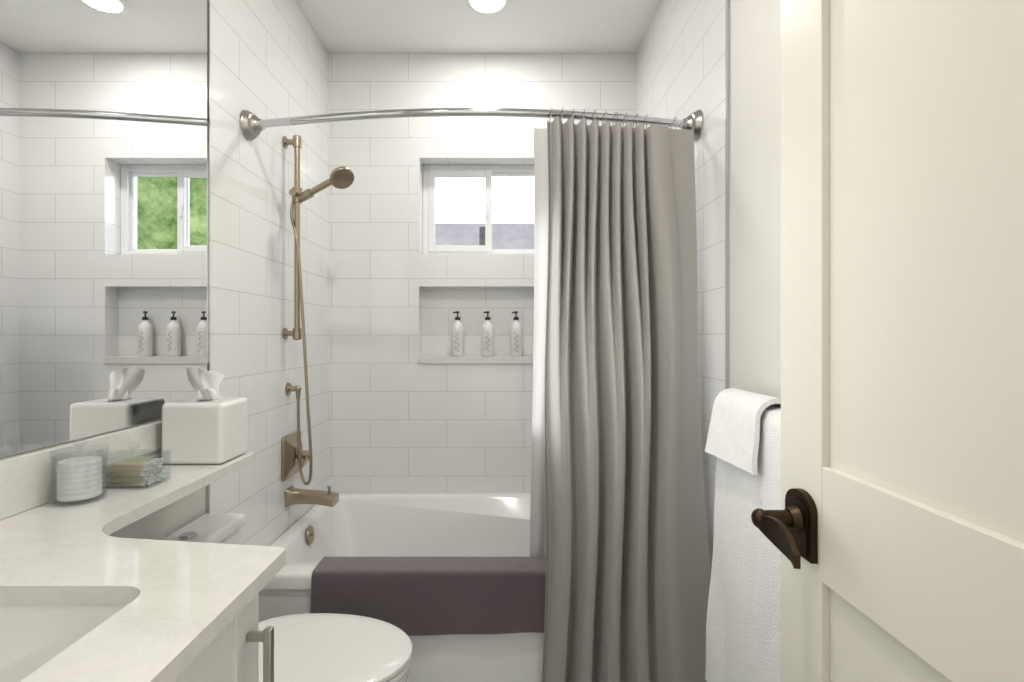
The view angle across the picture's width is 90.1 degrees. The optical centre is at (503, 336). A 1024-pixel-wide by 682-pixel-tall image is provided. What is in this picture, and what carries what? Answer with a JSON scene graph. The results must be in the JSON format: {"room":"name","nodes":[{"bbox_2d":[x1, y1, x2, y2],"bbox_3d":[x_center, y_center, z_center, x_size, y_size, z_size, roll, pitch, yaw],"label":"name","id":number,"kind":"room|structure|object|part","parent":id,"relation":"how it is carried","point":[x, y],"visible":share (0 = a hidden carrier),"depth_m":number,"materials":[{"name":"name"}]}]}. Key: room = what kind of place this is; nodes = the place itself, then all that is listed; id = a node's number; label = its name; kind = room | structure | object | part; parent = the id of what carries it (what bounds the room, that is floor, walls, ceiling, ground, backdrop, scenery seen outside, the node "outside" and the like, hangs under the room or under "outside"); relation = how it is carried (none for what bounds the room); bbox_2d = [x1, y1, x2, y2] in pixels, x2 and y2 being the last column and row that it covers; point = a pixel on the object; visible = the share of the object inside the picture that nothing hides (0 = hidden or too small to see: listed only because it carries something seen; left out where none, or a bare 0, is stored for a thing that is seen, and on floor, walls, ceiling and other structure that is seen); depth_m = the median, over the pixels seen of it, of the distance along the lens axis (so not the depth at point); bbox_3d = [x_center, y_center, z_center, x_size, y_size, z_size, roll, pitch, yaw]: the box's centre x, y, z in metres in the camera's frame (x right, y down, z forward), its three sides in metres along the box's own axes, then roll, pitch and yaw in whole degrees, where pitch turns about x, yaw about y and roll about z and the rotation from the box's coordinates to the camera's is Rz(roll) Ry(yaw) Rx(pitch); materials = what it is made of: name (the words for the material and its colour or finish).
{"room":"bathroom","nodes":[
{"label":"bathroom","id":0,"kind":"room"},
{"bbox_2d":[0,419,205,539],"bbox_3d":[-0.916,-0.082,1.265,0.100,2.612,2.970,0,0,0],"label":"wall","id":1,"kind":"structure","parent":0,"point":[165,521],"depth_m":1.31,"materials":[{"name":"white paint"}]},
{"bbox_2d":[0,420,161,519],"bbox_3d":[-0.853,0.259,0.622,0.020,0.098,1.476,0,0,0],"label":"backsplash","id":2,"kind":"structure","parent":1,"relation":"attached to","point":[25,477],"depth_m":0.94,"materials":[{"name":"white stone"}]},
{"bbox_2d":[0,0,207,457],"bbox_3d":[-0.862,-0.510,0.684,0.005,1.435,1.600,0,0,0],"label":"mirror","id":3,"kind":"object","parent":1,"relation":"attached to","point":[103,216],"visible":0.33,"depth_m":1.09,"materials":[{"name":"clear glass"}]},
{"bbox_2d":[210,0,327,545],"bbox_3d":[-0.862,-0.082,1.995,0.008,2.612,1.010,0,0,0],"label":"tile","id":4,"kind":"structure","parent":1,"relation":"attached to","point":[268,59],"depth_m":1.85,"materials":[{"name":"white tile"}]},
{"bbox_2d":[281,135,353,506],"bbox_3d":[-0.718,-0.059,2.032,0.279,1.458,0.216,0,0,0],"label":"shower fixture","id":5,"kind":"object","parent":4,"relation":"attached to","point":[293,454],"visible":1,"depth_m":1.99,"materials":[{"name":"gold metal"}]},
{"bbox_3d":[-0.762,0.632,2.035,0.189,0.076,0.082,0,0,0],"label":"tub spout mount","id":6,"kind":"part","parent":5,"relation":"part of","materials":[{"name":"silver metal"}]},
{"bbox_2d":[239,107,710,681],"bbox_3d":[-0.104,0.212,1.649,1.515,1.933,0.309,0,0,0],"label":"shower curtain","id":7,"kind":"object","parent":4,"relation":"attached to","point":[619,533],"visible":1,"depth_m":1.57,"materials":[{"name":"grey fabric"}]},
{"bbox_2d":[206,0,729,513],"bbox_3d":[-0.104,-0.082,1.488,1.524,2.612,0.004,0,0,0],"label":"trim","id":8,"kind":"structure","parent":1,"relation":"attached to","point":[726,206],"depth_m":1.49,"materials":[{"name":"silver metal"}]},
{"bbox_2d":[296,0,660,52],"bbox_3d":[-0.104,-1.438,1.265,1.724,0.100,2.970,0,0,0],"label":"ceiling","id":9,"kind":"structure","parent":0,"point":[460,26],"depth_m":2.29,"materials":[{"name":"white paint"}]},
{"bbox_2d":[465,0,509,14],"bbox_3d":[-0.066,-1.383,2.100,0.188,0.010,0.188,0,0,0],"label":"recessed light","id":10,"kind":"object","parent":9,"relation":"in","point":[487,7],"visible":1,"depth_m":2.13,"materials":[{"name":"white paint"}]},
{"bbox_2d":[328,53,635,491],"bbox_3d":[-0.104,-0.082,2.610,1.724,2.612,0.220,0,0,0],"label":"wall","id":11,"kind":"structure","parent":0,"point":[400,419],"depth_m":2.50,"materials":[{"name":"tile"}]},
{"bbox_2d":[418,356,532,363],"bbox_3d":[-0.091,0.115,2.539,0.654,0.036,0.099,0,0,0],"label":"sill","id":12,"kind":"structure","parent":11,"relation":"attached to","point":[475,359],"depth_m":2.49,"materials":[{"name":"stone"}]},
{"bbox_2d":[452,311,463,355],"bbox_3d":[-0.228,-0.015,2.539,0.061,0.222,0.062,0,0,0],"label":"soap bottle","id":13,"kind":"object","parent":12,"relation":"on","point":[457,338],"visible":0.96,"depth_m":2.52,"materials":[{"name":"white plastic"}]},
{"bbox_2d":[482,311,493,355],"bbox_3d":[-0.078,-0.015,2.539,0.061,0.222,0.062,0,0,0],"label":"soap bottle","id":14,"kind":"object","parent":12,"relation":"on","point":[487,338],"visible":0.98,"depth_m":2.52,"materials":[{"name":"white plastic"}]},
{"bbox_2d":[510,311,521,355],"bbox_3d":[0.063,-0.015,2.539,0.061,0.222,0.062,0,0,0],"label":"soap bottle","id":15,"kind":"object","parent":12,"relation":"on","point":[515,338],"visible":0.96,"depth_m":2.52,"materials":[{"name":"white plastic"}]},
{"bbox_2d":[423,165,533,253],"bbox_3d":[-0.089,-0.640,2.626,0.644,0.473,0.078,0,0,0],"label":"window","id":16,"kind":"structure","parent":11,"relation":"in","point":[488,173],"depth_m":2.60,"materials":[{"name":"white plastic"}]},
{"bbox_2d":[730,0,780,397],"bbox_3d":[0.708,-0.082,1.265,0.100,2.612,2.970,0,0,0],"label":"wall","id":17,"kind":"structure","parent":0,"point":[755,196],"depth_m":1.33,"materials":[{"name":"white paint"}]},
{"bbox_2d":[636,0,725,571],"bbox_3d":[0.654,-0.082,1.995,0.008,2.612,1.010,0,0,0],"label":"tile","id":18,"kind":"structure","parent":17,"relation":"attached to","point":[681,63],"depth_m":1.65,"materials":[{"name":"white tile"}]},
{"bbox_2d":[705,388,780,681],"bbox_3d":[0.586,0.522,1.130,0.142,0.780,0.568,0,0,0],"label":"towel","id":19,"kind":"object","parent":17,"relation":"attached to","point":[743,620],"visible":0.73,"depth_m":1.16,"materials":[{"name":"white fabric"}]},
{"bbox_2d":[751,0,1023,681],"bbox_3d":[0.429,0.198,0.380,0.176,2.028,0.760,0,0,0],"label":"door","id":20,"kind":"structure","parent":17,"relation":"in","point":[892,530],"depth_m":0.54,"materials":[{"name":"beige paint"}]},
{"bbox_3d":[-0.104,1.274,1.265,1.724,0.100,2.970,0,0,0],"label":"floor","id":21,"kind":"structure","parent":0,"visible":0},
{"bbox_2d":[164,556,284,681],"bbox_3d":[-0.587,0.778,0.304,0.551,0.891,0.841,0,0,0],"label":"bathroom vanity","id":22,"kind":"object","parent":21,"relation":"on","point":[231,654],"depth_m":0.66,"materials":[{"name":"white paint"}]},
{"bbox_2d":[0,453,284,681],"bbox_3d":[-0.589,0.320,0.622,0.547,0.022,1.476,0,0,0],"label":"countertop","id":23,"kind":"structure","parent":22,"relation":"on","point":[176,594],"depth_m":0.66,"materials":[{"name":"white stone"}]},
{"bbox_2d":[0,596,123,679],"bbox_3d":[-0.599,0.399,0.372,0.363,0.161,0.550,0,0,0],"label":"sink","id":24,"kind":"object","parent":23,"relation":"in","point":[29,625],"depth_m":0.63,"materials":[{"name":"white ceramic"}]},
{"bbox_2d":[49,434,108,506],"bbox_3d":[-0.798,0.245,0.962,0.086,0.124,0.086,0,0,0],"label":"jar","id":25,"kind":"object","parent":23,"relation":"on","point":[78,478],"visible":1,"depth_m":0.94,"materials":[{"name":"glass"}]},
{"bbox_2d":[99,441,171,488],"bbox_3d":[-0.771,0.262,1.065,0.112,0.091,0.072,0,0,0],"label":"box","id":26,"kind":"object","parent":23,"relation":"on","point":[134,472],"visible":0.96,"depth_m":1.05,"materials":[{"name":"clear plastic"}]},
{"bbox_2d":[162,366,247,463],"bbox_3d":[-0.749,0.191,1.290,0.150,0.234,0.135,0,0,0],"label":"tissue box","id":27,"kind":"object","parent":23,"relation":"on","point":[208,424],"visible":0.98,"depth_m":1.22,"materials":[{"name":"white ceramic"}]},
{"bbox_2d":[162,514,411,681],"bbox_3d":[-0.543,0.861,1.285,0.624,0.729,0.358,0,0,0],"label":"toilet","id":28,"kind":"object","parent":21,"relation":"on","point":[321,647],"visible":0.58,"depth_m":1.29,"materials":[{"name":"white ceramic"}]},
{"bbox_2d":[259,492,543,681],"bbox_3d":[-0.104,0.991,2.064,1.504,0.465,0.868,0,0,0],"label":"bathtub","id":29,"kind":"object","parent":21,"relation":"on","point":[422,524],"visible":0.29,"depth_m":2.32,"materials":[{"name":"white ceramic"}]},
{"bbox_2d":[311,557,545,635],"bbox_3d":[-0.233,0.844,1.687,0.750,0.200,0.156,0,0,0],"label":"bath mat","id":30,"kind":"object","parent":29,"relation":"on","point":[417,596],"visible":0.96,"depth_m":1.62,"materials":[{"name":"purple fabric"}]},
{"label":"outside","id":31,"kind":"structure","parent":0,"visible":0},
{"bbox_2d":[435,177,533,222],"bbox_3d":[-0.866,-18.776,70.050,180.000,100.000,0.100,0,0,0],"label":"sky","id":32,"kind":"structure","parent":31,"point":[474,186],"depth_m":70.00,"materials":[{"name":"white"}]},
{"bbox_3d":[-0.866,4.324,31.600,60.000,0.200,56.800,0,0,0],"label":"ground","id":33,"kind":"structure","parent":0,"visible":0},
{"bbox_2d":[435,223,533,248],"bbox_3d":[0.134,0.444,13.750,22.000,7.560,10.500,0,0,0],"label":"roof","id":34,"kind":"structure","parent":33,"relation":"on","point":[446,228],"depth_m":12.54,"materials":[{"name":"grey"}]}
]}

